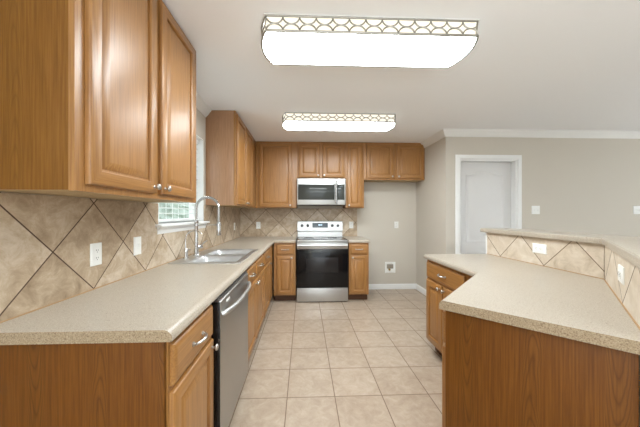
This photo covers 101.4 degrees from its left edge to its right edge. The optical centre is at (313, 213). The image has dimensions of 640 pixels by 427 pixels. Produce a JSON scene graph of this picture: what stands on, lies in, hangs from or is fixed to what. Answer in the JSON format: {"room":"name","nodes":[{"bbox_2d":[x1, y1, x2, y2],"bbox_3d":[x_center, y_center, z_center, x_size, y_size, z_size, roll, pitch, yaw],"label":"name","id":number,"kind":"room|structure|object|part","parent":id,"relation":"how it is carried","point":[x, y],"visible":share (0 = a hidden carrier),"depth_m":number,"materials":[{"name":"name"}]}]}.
{"room":"kitchen","nodes":[
{"label":"kitchen","id":0,"kind":"room"},
{"bbox_2d":[7,109,230,207],"bbox_3d":[-1.172,0.075,0.452,0.140,2.450,8.270,0,0,-2],"label":"wall","id":1,"kind":"structure","parent":0,"point":[200,118],"depth_m":2.80,"materials":[{"name":"beige paint"}]},
{"bbox_2d":[0,0,195,202],"bbox_3d":[-0.947,-0.612,1.354,0.375,1.068,0.981,0,0,-2],"label":"upper cabinet","id":2,"kind":"object","parent":1,"relation":"attached to","point":[98,97],"visible":1,"depth_m":0.94,"materials":[{"name":"brown wood"}]},
{"bbox_3d":[-0.791,-0.611,1.117,0.020,1.014,0.416,0,0,-2],"label":"door","id":3,"kind":"part","parent":2,"relation":"part of","materials":[{"name":"brown wood"}]},
{"bbox_3d":[-0.820,-0.612,1.358,0.020,1.068,0.981,0,0,-2],"label":"frame","id":4,"kind":"part","parent":2,"relation":"part of","materials":[{"name":"brown wood"}]},
{"bbox_3d":[-0.773,-0.134,1.298,0.030,0.030,0.031,0,0,-2],"label":"knob","id":5,"kind":"part","parent":2,"relation":"part of","materials":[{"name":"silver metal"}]},
{"bbox_3d":[-0.808,-0.611,1.579,0.020,1.014,0.420,0,0,-2],"label":"door","id":6,"kind":"part","parent":2,"relation":"part of","materials":[{"name":"brown wood"}]},
{"bbox_2d":[0,192,239,322],"bbox_3d":[-1.175,0.145,2.643,0.014,0.481,3.591,0,0,-2],"label":"tile backsplash","id":7,"kind":"structure","parent":1,"relation":"attached to","point":[45,240],"depth_m":1.23,"materials":[{"name":"brown tile"}]},
{"bbox_2d":[90,242,101,266],"bbox_3d":[-1.121,0.208,1.353,0.009,0.115,0.072,0,0,-2],"label":"electrical outlet","id":8,"kind":"object","parent":7,"relation":"attached to","point":[95,248],"visible":1,"depth_m":1.34,"materials":[{"name":"white plastic"}]},
{"bbox_2d":[134,236,140,254],"bbox_3d":[-1.129,0.205,1.690,0.017,0.115,0.072,0,0,-2],"label":"light switch","id":9,"kind":"object","parent":7,"relation":"attached to","point":[137,240],"visible":1,"depth_m":1.68,"materials":[{"name":"white plastic"}]},
{"bbox_2d":[155,135,209,233],"bbox_3d":[-1.213,-0.325,2.382,0.190,0.950,0.980,0,0,-2],"label":"window","id":10,"kind":"structure","parent":1,"relation":"in","point":[173,226],"depth_m":2.82,"materials":[{"name":"white paint"}]},
{"bbox_2d":[158,139,198,221],"bbox_3d":[-1.243,-0.363,2.381,0.055,0.854,0.866,0,0,-2],"label":"window blind","id":11,"kind":"object","parent":10,"relation":"attached to","point":[197,141],"visible":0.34,"depth_m":2.44,"materials":[{"name":"white plastic"}]},
{"bbox_3d":[-1.243,0.053,2.381,0.050,0.022,0.866,0,0,-2],"label":"rail","id":12,"kind":"part","parent":11,"relation":"part of","materials":[{"name":"white plastic"}]},
{"bbox_3d":[-1.188,0.087,2.383,0.140,0.022,0.980,0,0,-2],"label":"sill","id":13,"kind":"part","parent":10,"relation":"part of","materials":[{"name":"white paint"}]},
{"bbox_2d":[196,92,211,116],"bbox_3d":[-1.135,-1.107,2.365,0.075,0.085,1.049,0,0,-2],"label":"crown molding","id":14,"kind":"structure","parent":1,"relation":"attached to","point":[202,106],"depth_m":2.69,"materials":[{"name":"white paint"}]},
{"bbox_2d":[206,110,255,207],"bbox_3d":[-1.032,-0.621,3.675,0.375,1.051,1.556,0,0,-2],"label":"upper cabinet","id":15,"kind":"object","parent":1,"relation":"attached to","point":[230,146],"visible":0.96,"depth_m":2.90,"materials":[{"name":"brown wood"}]},
{"bbox_3d":[-0.865,-0.612,3.145,0.020,1.009,0.425,0,0,-2],"label":"door","id":16,"kind":"part","parent":15,"relation":"part of","materials":[{"name":"brown wood"}]},
{"bbox_3d":[-0.899,-0.621,3.517,0.020,1.051,1.232,0,0,-2],"label":"frame","id":17,"kind":"part","parent":15,"relation":"part of","materials":[{"name":"brown wood"}]},
{"bbox_3d":[-0.882,-0.612,3.600,0.020,1.009,0.415,0,0,-2],"label":"door","id":18,"kind":"part","parent":15,"relation":"part of","materials":[{"name":"brown wood"}]},
{"bbox_2d":[228,289,441,426],"bbox_3d":[2.688,1.350,0.594,7.865,0.100,8.270,0,0,-2],"label":"floor","id":19,"kind":"structure","parent":0,"point":[371,362],"depth_m":2.22,"materials":[{"name":"tile"}]},
{"bbox_2d":[0,304,218,426],"bbox_3d":[-0.786,0.864,1.087,0.674,0.872,0.434,0,0,-2],"label":"base cabinet","id":20,"kind":"object","parent":19,"relation":"on","point":[151,384],"visible":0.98,"depth_m":0.87,"materials":[{"name":"brown wood"}]},
{"bbox_3d":[-0.809,0.864,0.876,0.614,0.872,0.014,0,0,-2],"label":"panel","id":21,"kind":"part","parent":20,"relation":"part of","materials":[{"name":"brown wood"}]},
{"bbox_3d":[-0.516,0.814,1.104,0.020,0.772,0.420,0,0,-2],"label":"frame","id":22,"kind":"part","parent":20,"relation":"part of","materials":[{"name":"brown wood"}]},
{"bbox_3d":[-0.495,0.897,1.097,0.020,0.565,0.396,0,0,-2],"label":"door","id":23,"kind":"part","parent":20,"relation":"part of","materials":[{"name":"brown wood"}]},
{"bbox_3d":[-0.495,0.523,1.101,0.020,0.143,0.388,0,0,-2],"label":"drawer","id":24,"kind":"part","parent":20,"relation":"part of","materials":[{"name":"brown wood"}]},
{"bbox_3d":[-0.467,0.523,1.102,0.036,0.020,0.118,0,0,-2],"label":"handle","id":25,"kind":"part","parent":20,"relation":"part of","materials":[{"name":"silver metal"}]},
{"bbox_3d":[-0.476,0.645,1.267,0.030,0.030,0.031,0,0,-2],"label":"knob","id":26,"kind":"part","parent":20,"relation":"part of","materials":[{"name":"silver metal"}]},
{"bbox_2d":[211,271,250,426],"bbox_3d":[-0.778,0.866,1.659,0.697,0.868,0.664,0,0,-2],"label":"dishwasher","id":27,"kind":"object","parent":19,"relation":"on","point":[230,309],"visible":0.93,"depth_m":1.50,"materials":[{"name":"grey metal"}]},
{"bbox_3d":[-0.516,0.441,1.668,0.040,0.014,0.664,0,0,-2],"label":"control panel","id":28,"kind":"part","parent":27,"relation":"part of","materials":[{"name":"grey metal"}]},
{"bbox_3d":[-0.462,0.518,1.670,0.064,0.031,0.636,0,0,-2],"label":"handle","id":29,"kind":"part","parent":27,"relation":"part of","materials":[{"name":"silver metal"}]},
{"bbox_2d":[245,255,263,359],"bbox_3d":[-0.837,0.864,2.463,0.674,0.872,0.915,0,0,-2],"label":"base cabinet","id":30,"kind":"object","parent":19,"relation":"on","point":[255,272],"visible":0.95,"depth_m":2.40,"materials":[{"name":"brown wood"}]},
{"bbox_2d":[0,237,296,344],"bbox_3d":[-0.702,0.406,2.665,0.960,0.040,3.601,0,0,-2],"label":"countertop","id":31,"kind":"structure","parent":30,"relation":"on","point":[157,304],"depth_m":1.08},
{"bbox_2d":[183,230,201,258],"bbox_3d":[-1.046,0.259,2.273,0.153,0.239,0.063,0,0,-19],"label":"tap","id":32,"kind":"object","parent":31,"relation":"on","point":[185,248],"visible":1,"depth_m":2.24,"materials":[{"name":"silver metal"}]},
{"bbox_3d":[-1.034,0.220,2.258,0.140,0.160,0.013,0,0,-9],"label":"spout","id":33,"kind":"part","parent":32,"relation":"part of","materials":[{"name":"silver metal"}]},
{"bbox_2d":[193,196,220,255],"bbox_3d":[-0.981,0.106,2.450,0.259,0.545,0.139,0,0,-2],"label":"kitchen faucet","id":34,"kind":"object","parent":31,"relation":"on","point":[196,246],"visible":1,"depth_m":2.40,"materials":[{"name":"silver metal"}]},
{"bbox_2d":[168,249,257,263],"bbox_3d":[-0.862,0.481,2.430,0.551,0.204,0.810,0,0,-2],"label":"sink","id":35,"kind":"object","parent":31,"relation":"in","point":[208,256],"visible":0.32,"depth_m":2.40,"materials":[{"name":"metal"}]},
{"bbox_3d":[-0.815,0.480,2.237,0.393,0.200,0.348,0,0,-2],"label":"bowl","id":36,"kind":"part","parent":35,"relation":"part of","materials":[{"name":"metal"}]},
{"bbox_3d":[-0.829,0.480,2.621,0.393,0.200,0.358,0,0,-2],"label":"bowl","id":37,"kind":"part","parent":35,"relation":"part of","materials":[{"name":"metal"}]},
{"bbox_3d":[-0.537,0.523,2.242,0.020,0.143,0.410,0,0,-2],"label":"drawer","id":38,"kind":"part","parent":30,"relation":"part of","materials":[{"name":"brown wood"}]},
{"bbox_3d":[-0.537,0.897,2.247,0.020,0.565,0.420,0,0,-2],"label":"door","id":39,"kind":"part","parent":30,"relation":"part of","materials":[{"name":"brown wood"}]},
{"bbox_3d":[-0.553,0.523,2.692,0.020,0.143,0.440,0,0,-2],"label":"drawer","id":40,"kind":"part","parent":30,"relation":"part of","materials":[{"name":"brown wood"}]},
{"bbox_3d":[-0.553,0.897,2.692,0.020,0.565,0.440,0,0,-2],"label":"door","id":41,"kind":"part","parent":30,"relation":"part of","materials":[{"name":"brown wood"}]},
{"bbox_2d":[262,245,271,317],"bbox_3d":[-0.870,0.864,3.385,0.674,0.872,0.922,0,0,-2],"label":"base cabinet","id":42,"kind":"object","parent":19,"relation":"on","point":[267,254],"visible":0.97,"depth_m":3.20,"materials":[{"name":"brown wood"}]},
{"bbox_3d":[-0.572,0.523,3.195,0.020,0.143,0.480,0,0,-2],"label":"drawer","id":43,"kind":"part","parent":42,"relation":"part of","materials":[{"name":"brown wood"}]},
{"bbox_3d":[-0.572,0.897,3.195,0.020,0.565,0.480,0,0,-2],"label":"door","id":44,"kind":"part","parent":42,"relation":"part of","materials":[{"name":"brown wood"}]},
{"bbox_2d":[274,240,296,300],"bbox_3d":[-0.435,0.864,4.141,0.320,0.872,0.668,0,0,-2],"label":"base cabinet","id":45,"kind":"object","parent":19,"relation":"on","point":[285,254],"visible":0.98,"depth_m":3.85,"materials":[{"name":"brown wood"}]},
{"bbox_3d":[-0.418,0.523,3.853,0.248,0.143,0.020,0,0,-2],"label":"drawer","id":46,"kind":"part","parent":45,"relation":"part of","materials":[{"name":"brown wood"}]},
{"bbox_3d":[-0.418,0.897,3.853,0.248,0.565,0.020,0,0,-2],"label":"door","id":47,"kind":"part","parent":45,"relation":"part of","materials":[{"name":"brown wood"}]},
{"bbox_2d":[297,221,347,301],"bbox_3d":[0.119,0.711,4.135,0.758,1.178,0.700,0,0,-2],"label":"range","id":48,"kind":"object","parent":19,"relation":"on","point":[322,250],"visible":1,"depth_m":3.85,"materials":[{"name":"grey metal"}]},
{"bbox_3d":[0.129,1.185,3.858,0.754,0.198,0.034,0,0,-2],"label":"storage drawer","id":49,"kind":"part","parent":48,"relation":"part of","materials":[{"name":"silver metal"}]},
{"bbox_3d":[0.129,0.799,3.860,0.754,0.566,0.030,0,0,-2],"label":"oven door","id":50,"kind":"part","parent":48,"relation":"part of","materials":[{"name":"black glass"}]},
{"bbox_3d":[0.131,0.459,3.816,0.736,0.026,0.061,0,0,-2],"label":"oven handle","id":51,"kind":"part","parent":48,"relation":"part of","materials":[{"name":"silver metal"}]},
{"bbox_3d":[0.129,0.469,3.860,0.754,0.093,0.030,0,0,-2],"label":"door rail","id":52,"kind":"part","parent":48,"relation":"part of","materials":[{"name":"silver metal"}]},
{"bbox_2d":[297,237,347,242],"bbox_3d":[0.119,0.401,4.124,0.758,0.038,0.562,0,0,-2],"label":"cooktop","id":53,"kind":"object","parent":48,"relation":"in","point":[299,239],"depth_m":3.86,"materials":[{"name":"silver metal"}]},
{"bbox_2d":[348,243,368,299],"bbox_3d":[0.663,0.864,4.181,0.296,0.872,0.668,0,0,-2],"label":"base cabinet","id":54,"kind":"object","parent":19,"relation":"on","point":[358,253],"visible":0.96,"depth_m":3.89,"materials":[{"name":"brown wood"}]},
{"bbox_2d":[343,236,369,242],"bbox_3d":[0.670,0.406,4.197,0.318,0.040,0.639,0,0,-2],"label":"countertop","id":55,"kind":"structure","parent":54,"relation":"on","point":[351,239],"depth_m":3.97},
{"bbox_3d":[0.674,0.523,3.893,0.248,0.143,0.020,0,0,-2],"label":"drawer","id":56,"kind":"part","parent":54,"relation":"part of","materials":[{"name":"brown wood"}]},
{"bbox_3d":[0.674,0.897,3.893,0.248,0.565,0.020,0,0,-2],"label":"door","id":57,"kind":"part","parent":54,"relation":"part of","materials":[{"name":"brown wood"}]},
{"bbox_2d":[426,259,472,355],"bbox_3d":[1.363,0.864,2.175,0.632,0.872,0.697,0,0,-2],"label":"base cabinet","id":58,"kind":"object","parent":19,"relation":"on","point":[441,281],"visible":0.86,"depth_m":2.30,"materials":[{"name":"brown wood"}]},
{"bbox_3d":[1.087,0.897,2.360,0.020,0.565,0.278,0,0,-2],"label":"door","id":59,"kind":"part","parent":58,"relation":"part of","materials":[{"name":"brown wood"}]},
{"bbox_3d":[1.092,0.523,2.207,0.020,0.143,0.586,0,0,-2],"label":"drawer","id":60,"kind":"part","parent":58,"relation":"part of","materials":[{"name":"brown wood"}]},
{"bbox_3d":[1.098,0.897,2.058,0.020,0.565,0.288,0,0,-2],"label":"door","id":61,"kind":"part","parent":58,"relation":"part of","materials":[{"name":"brown wood"}]},
{"bbox_3d":[1.114,0.814,2.166,0.020,0.772,0.697,0,0,-2],"label":"frame","id":62,"kind":"part","parent":58,"relation":"part of","materials":[{"name":"brown wood"}]},
{"bbox_2d":[442,310,638,426],"bbox_3d":[1.028,0.864,1.287,0.616,0.872,0.732,0,0,43],"label":"base cabinet","id":63,"kind":"object","parent":19,"relation":"on","point":[495,374],"visible":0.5,"depth_m":0.99,"materials":[{"name":"brown wood"}]},
{"bbox_3d":[0.720,0.897,1.341,0.020,0.565,0.340,0,0,43],"label":"door","id":64,"kind":"part","parent":63,"relation":"part of","materials":[{"name":"brown wood"}]},
{"bbox_3d":[0.838,0.523,1.467,0.020,0.143,0.686,0,0,43],"label":"drawer","id":65,"kind":"part","parent":63,"relation":"part of","materials":[{"name":"brown wood"}]},
{"bbox_2d":[424,254,639,354],"bbox_3d":[1.265,0.406,1.696,0.958,0.040,1.905,0,0,20],"label":"countertop","id":66,"kind":"structure","parent":63,"relation":"on","point":[583,308],"depth_m":1.17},
{"bbox_2d":[272,182,415,289],"bbox_3d":[0.335,0.075,4.575,3.175,2.450,0.140,0,0,-2],"label":"wall","id":67,"kind":"structure","parent":0,"point":[385,203],"depth_m":4.54,"materials":[{"name":"beige paint"}]},
{"bbox_2d":[256,141,296,207],"bbox_3d":[-0.593,-0.621,4.283,0.643,1.051,0.374,0,0,-2],"label":"upper cabinet","id":68,"kind":"object","parent":67,"relation":"attached to","point":[276,162],"visible":0.98,"depth_m":4.13,"materials":[{"name":"brown wood"}]},
{"bbox_2d":[240,208,356,236],"bbox_3d":[-0.244,0.145,4.479,1.990,0.480,0.010,0,0,-2],"label":"tile backsplash","id":69,"kind":"structure","parent":67,"relation":"attached to","point":[275,222],"depth_m":4.47,"materials":[{"name":"beige tile"}]},
{"bbox_2d":[256,222,260,228],"bbox_3d":[-0.938,0.192,4.444,0.072,0.115,0.009,0,0,-2],"label":"electrical outlet","id":70,"kind":"object","parent":69,"relation":"attached to","point":[258,224],"visible":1,"depth_m":4.44,"materials":[{"name":"white plastic"}]},
{"bbox_2d":[297,142,345,178],"bbox_3d":[0.118,-0.857,4.309,0.776,0.578,0.374,0,0,-2],"label":"upper cabinet","id":71,"kind":"object","parent":67,"relation":"attached to","point":[315,160],"visible":0.98,"depth_m":4.16,"materials":[{"name":"brown wood"}]},
{"bbox_3d":[-0.069,-0.848,4.155,0.339,0.536,0.020,0,0,-2],"label":"door","id":72,"kind":"part","parent":71,"relation":"part of","materials":[{"name":"brown wood"}]},
{"bbox_2d":[297,178,344,205],"bbox_3d":[0.115,-0.346,4.265,0.759,0.420,0.444,0,0,-2],"label":"microwave oven","id":73,"kind":"object","parent":71,"relation":"attached to","point":[310,192],"visible":1,"depth_m":4.09,"materials":[{"name":"grey metal"}]},
{"bbox_3d":[0.042,-0.342,4.090,0.568,0.240,0.006,0,0,-2],"label":"door glass","id":74,"kind":"part","parent":73,"relation":"part of","materials":[{"name":"grey glass"}]},
{"bbox_3d":[0.347,-0.340,4.076,0.022,0.341,0.050,0,0,-2],"label":"handle","id":75,"kind":"part","parent":73,"relation":"part of","materials":[{"name":"silver metal"}]},
{"bbox_3d":[0.435,-0.349,4.118,0.132,0.410,0.030,0,0,-2],"label":"control panel","id":76,"kind":"part","parent":73,"relation":"part of","materials":[{"name":"silver metal"}]},
{"bbox_3d":[0.315,-0.848,4.169,0.349,0.536,0.020,0,0,-2],"label":"door","id":77,"kind":"part","parent":71,"relation":"part of","materials":[{"name":"brown wood"}]},
{"bbox_2d":[343,142,363,207],"bbox_3d":[0.655,-0.621,4.329,0.294,1.051,0.374,0,0,-2],"label":"upper cabinet","id":78,"kind":"object","parent":67,"relation":"attached to","point":[354,181],"visible":0.98,"depth_m":4.17,"materials":[{"name":"brown wood"}]},
{"bbox_3d":[0.656,-0.612,4.181,0.246,1.009,0.020,0,0,-2],"label":"door","id":79,"kind":"part","parent":78,"relation":"part of","materials":[{"name":"brown wood"}]},
{"bbox_2d":[385,262,394,272],"bbox_3d":[1.328,0.925,4.519,0.180,0.190,0.045,0,0,-2],"label":"water supply box","id":80,"kind":"object","parent":67,"relation":"attached to","point":[389,266],"visible":1,"depth_m":4.54,"materials":[{"name":"white plastic"}]},
{"bbox_2d":[369,284,415,288],"bbox_3d":[1.293,1.255,4.533,0.984,0.090,0.014,0,0,-2],"label":"baseboard","id":81,"kind":"structure","parent":67,"relation":"attached to","point":[371,286],"depth_m":4.53,"materials":[{"name":"white paint"}]},
{"bbox_2d":[364,142,424,181],"bbox_3d":[1.296,-0.847,4.352,0.986,0.598,0.374,0,0,-2],"label":"upper cabinet","id":82,"kind":"object","parent":67,"relation":"attached to","point":[383,162],"visible":0.96,"depth_m":4.20,"materials":[{"name":"brown wood"}]},
{"bbox_3d":[1.066,-0.843,4.196,0.442,0.546,0.020,0,0,-2],"label":"door","id":83,"kind":"part","parent":82,"relation":"part of","materials":[{"name":"brown wood"}]},
{"bbox_3d":[1.553,-0.843,4.214,0.435,0.546,0.020,0,0,-2],"label":"door","id":84,"kind":"part","parent":82,"relation":"part of","materials":[{"name":"brown wood"}]},
{"bbox_2d":[394,222,398,227],"bbox_3d":[1.437,0.188,4.541,0.072,0.115,0.009,0,0,-2],"label":"electrical outlet","id":85,"kind":"object","parent":67,"relation":"attached to","point":[396,224],"visible":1,"depth_m":4.54,"materials":[{"name":"white plastic"}]},
{"bbox_2d":[162,0,639,142],"bbox_3d":[2.688,-1.200,0.594,7.865,0.100,8.270,0,0,-2],"label":"ceiling","id":86,"kind":"structure","parent":0,"point":[532,64],"depth_m":2.13,"materials":[{"name":"white paint"}]},
{"bbox_2d":[282,112,395,131],"bbox_3d":[0.300,-1.099,3.144,1.354,0.102,0.348,0,0,-2],"label":"ceiling light","id":87,"kind":"object","parent":86,"relation":"attached to","point":[291,121],"visible":1,"depth_m":3.00,"materials":[{"name":"white translucent plastic"},{"name":"metal"}]},
{"bbox_3d":[0.300,-1.099,3.144,1.322,0.091,0.316,0,0,-2],"label":"lamp shade","id":88,"kind":"part","parent":87,"relation":"part of","materials":[{"name":"beige"}]},
{"bbox_3d":[0.300,-1.141,3.144,1.348,0.010,0.342,0,0,-2],"label":"rail","id":89,"kind":"part","parent":87,"relation":"part of","materials":[{"name":"silver metal"}]},
{"bbox_3d":[0.300,-1.055,3.144,1.353,0.015,0.347,0,0,-2],"label":"rail","id":90,"kind":"part","parent":87,"relation":"part of","materials":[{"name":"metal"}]},
{"bbox_2d":[283,121,394,130],"bbox_3d":[0.300,-1.052,3.144,1.328,0.007,0.322,0,0,-2],"label":"diffuser","id":91,"kind":"object","parent":87,"relation":"attached to","point":[287,125],"depth_m":3.11,"materials":[{"name":"white plastic"}]},
{"bbox_2d":[261,13,479,67],"bbox_3d":[0.343,-1.099,1.696,1.354,0.102,0.348,0,0,-2],"label":"ceiling light","id":92,"kind":"object","parent":86,"relation":"attached to","point":[287,39],"visible":1,"depth_m":1.59,"materials":[{"name":"white translucent plastic"},{"name":"metal"}]},
{"bbox_2d":[263,32,475,66],"bbox_3d":[0.343,-1.052,1.696,1.328,0.007,0.322,0,0,-2],"label":"diffuser","id":93,"kind":"object","parent":92,"relation":"attached to","point":[354,49],"depth_m":1.66,"materials":[{"name":"white"}]},
{"bbox_3d":[0.343,-1.141,1.696,1.348,0.010,0.342,0,0,-2],"label":"rail","id":94,"kind":"part","parent":92,"relation":"part of","materials":[{"name":"silver metal"}]},
{"bbox_3d":[0.343,-1.099,1.696,1.322,0.091,0.316,0,0,-2],"label":"lamp shade","id":95,"kind":"part","parent":92,"relation":"part of","materials":[{"name":"beige"}]},
{"bbox_2d":[416,140,439,288],"bbox_3d":[1.869,0.075,4.156,0.140,2.450,0.810,0,0,-2],"label":"wall","id":96,"kind":"structure","parent":0,"point":[427,190],"depth_m":4.11,"materials":[{"name":"beige paint"}]},
{"bbox_2d":[416,284,425,295],"bbox_3d":[1.862,1.255,4.079,0.148,0.090,0.964,0,0,-2],"label":"baseboard","id":97,"kind":"structure","parent":96,"relation":"attached to","point":[422,290],"depth_m":4.32,"materials":[{"name":"white paint"}]},
{"bbox_2d":[440,137,639,253],"bbox_3d":[4.090,0.075,3.762,4.550,2.450,0.140,0,0,-2],"label":"wall","id":98,"kind":"structure","parent":0,"point":[578,185],"depth_m":3.67,"materials":[{"name":"beige paint"}]},
{"bbox_2d":[455,155,521,253],"bbox_3d":[2.421,0.240,3.692,0.938,2.119,0.158,0,0,-2],"label":"door","id":99,"kind":"structure","parent":98,"relation":"in","point":[488,188],"depth_m":3.69,"materials":[{"name":"white paint"}]},
{"bbox_3d":[2.421,0.820,3.702,0.558,0.560,0.008,0,0,-2],"label":"panel","id":100,"kind":"part","parent":99,"relation":"part of","materials":[{"name":"white paint"}]},
{"bbox_3d":[2.421,-0.107,3.702,0.558,1.015,0.008,0,0,-2],"label":"panel","id":101,"kind":"part","parent":99,"relation":"part of","materials":[{"name":"white paint"}]},
{"bbox_2d":[421,129,639,147],"bbox_3d":[4.045,-1.107,3.966,4.625,0.085,0.700,0,0,-2],"label":"crown molding","id":102,"kind":"structure","parent":98,"relation":"attached to","point":[442,133],"depth_m":3.62,"materials":[{"name":"white paint"}]},
{"bbox_2d":[532,206,539,213],"bbox_3d":[3.097,-0.056,3.647,0.115,0.115,0.017,0,0,-2],"label":"light switch","id":103,"kind":"object","parent":98,"relation":"attached to","point":[535,209],"visible":1,"depth_m":3.65,"materials":[{"name":"white plastic"}]},
{"bbox_2d":[633,206,639,213],"bbox_3d":[4.581,-0.056,3.702,0.115,0.115,0.017,0,0,-2],"label":"light switch","id":104,"kind":"object","parent":98,"relation":"attached to","point":[636,209],"visible":1,"depth_m":3.70,"materials":[{"name":"white plastic"}]},
{"bbox_2d":[486,233,639,426],"bbox_3d":[1.592,0.740,1.571,0.530,1.121,2.025,0,0,21],"label":"wall","id":105,"kind":"structure","parent":0,"point":[486,233],"depth_m":0.93,"materials":[{"name":"white paint"}]},
{"bbox_2d":[487,233,604,278],"bbox_3d":[1.699,0.283,2.041,0.014,0.206,0.986,0,0,-2],"label":"tile backsplash","id":106,"kind":"structure","parent":105,"relation":"attached to","point":[588,259],"depth_m":1.84,"materials":[{"name":"brown tile"}]},
{"bbox_2d":[532,243,546,254],"bbox_3d":[1.694,0.260,1.969,0.009,0.072,0.115,0,0,-2],"label":"electrical outlet","id":107,"kind":"object","parent":106,"relation":"attached to","point":[536,248],"visible":1,"depth_m":1.96,"materials":[{"name":"white plastic"}]},
{"bbox_2d":[480,228,639,268],"bbox_3d":[1.635,0.158,1.555,0.697,0.040,2.159,0,0,20],"label":"bar","id":108,"kind":"object","parent":105,"relation":"on","point":[627,247],"visible":1,"depth_m":1.61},
{"bbox_2d":[604,246,639,329],"bbox_3d":[1.358,0.283,1.155,0.014,0.206,1.063,0,0,43],"label":"tile backsplash","id":109,"kind":"structure","parent":105,"relation":"attached to","point":[628,295],"depth_m":1.06,"materials":[{"name":"brown tile"}]},
{"bbox_2d":[618,264,624,284],"bbox_3d":[1.325,0.260,1.131,0.009,0.072,0.115,0,0,43],"label":"electrical outlet","id":110,"kind":"object","parent":109,"relation":"attached to","point":[621,270],"visible":1,"depth_m":1.10,"materials":[{"name":"white plastic"}]},
{"label":"outside","id":111,"kind":"structure","parent":0,"visible":0},
{"bbox_3d":[-8.020,1.600,10.713,12.755,0.100,38.000,0,0,-2],"label":"ground","id":112,"kind":"structure","parent":111,"visible":0},
{"bbox_2d":[159,203,188,218],"bbox_3d":[-6.359,0.370,13.776,1.100,2.360,26.098,0,0,-2],"label":"hedge","id":113,"kind":"object","parent":112,"relation":"on","point":[161,216],"visible":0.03,"depth_m":10.78,"materials":[{"name":"green plant"}]}
]}

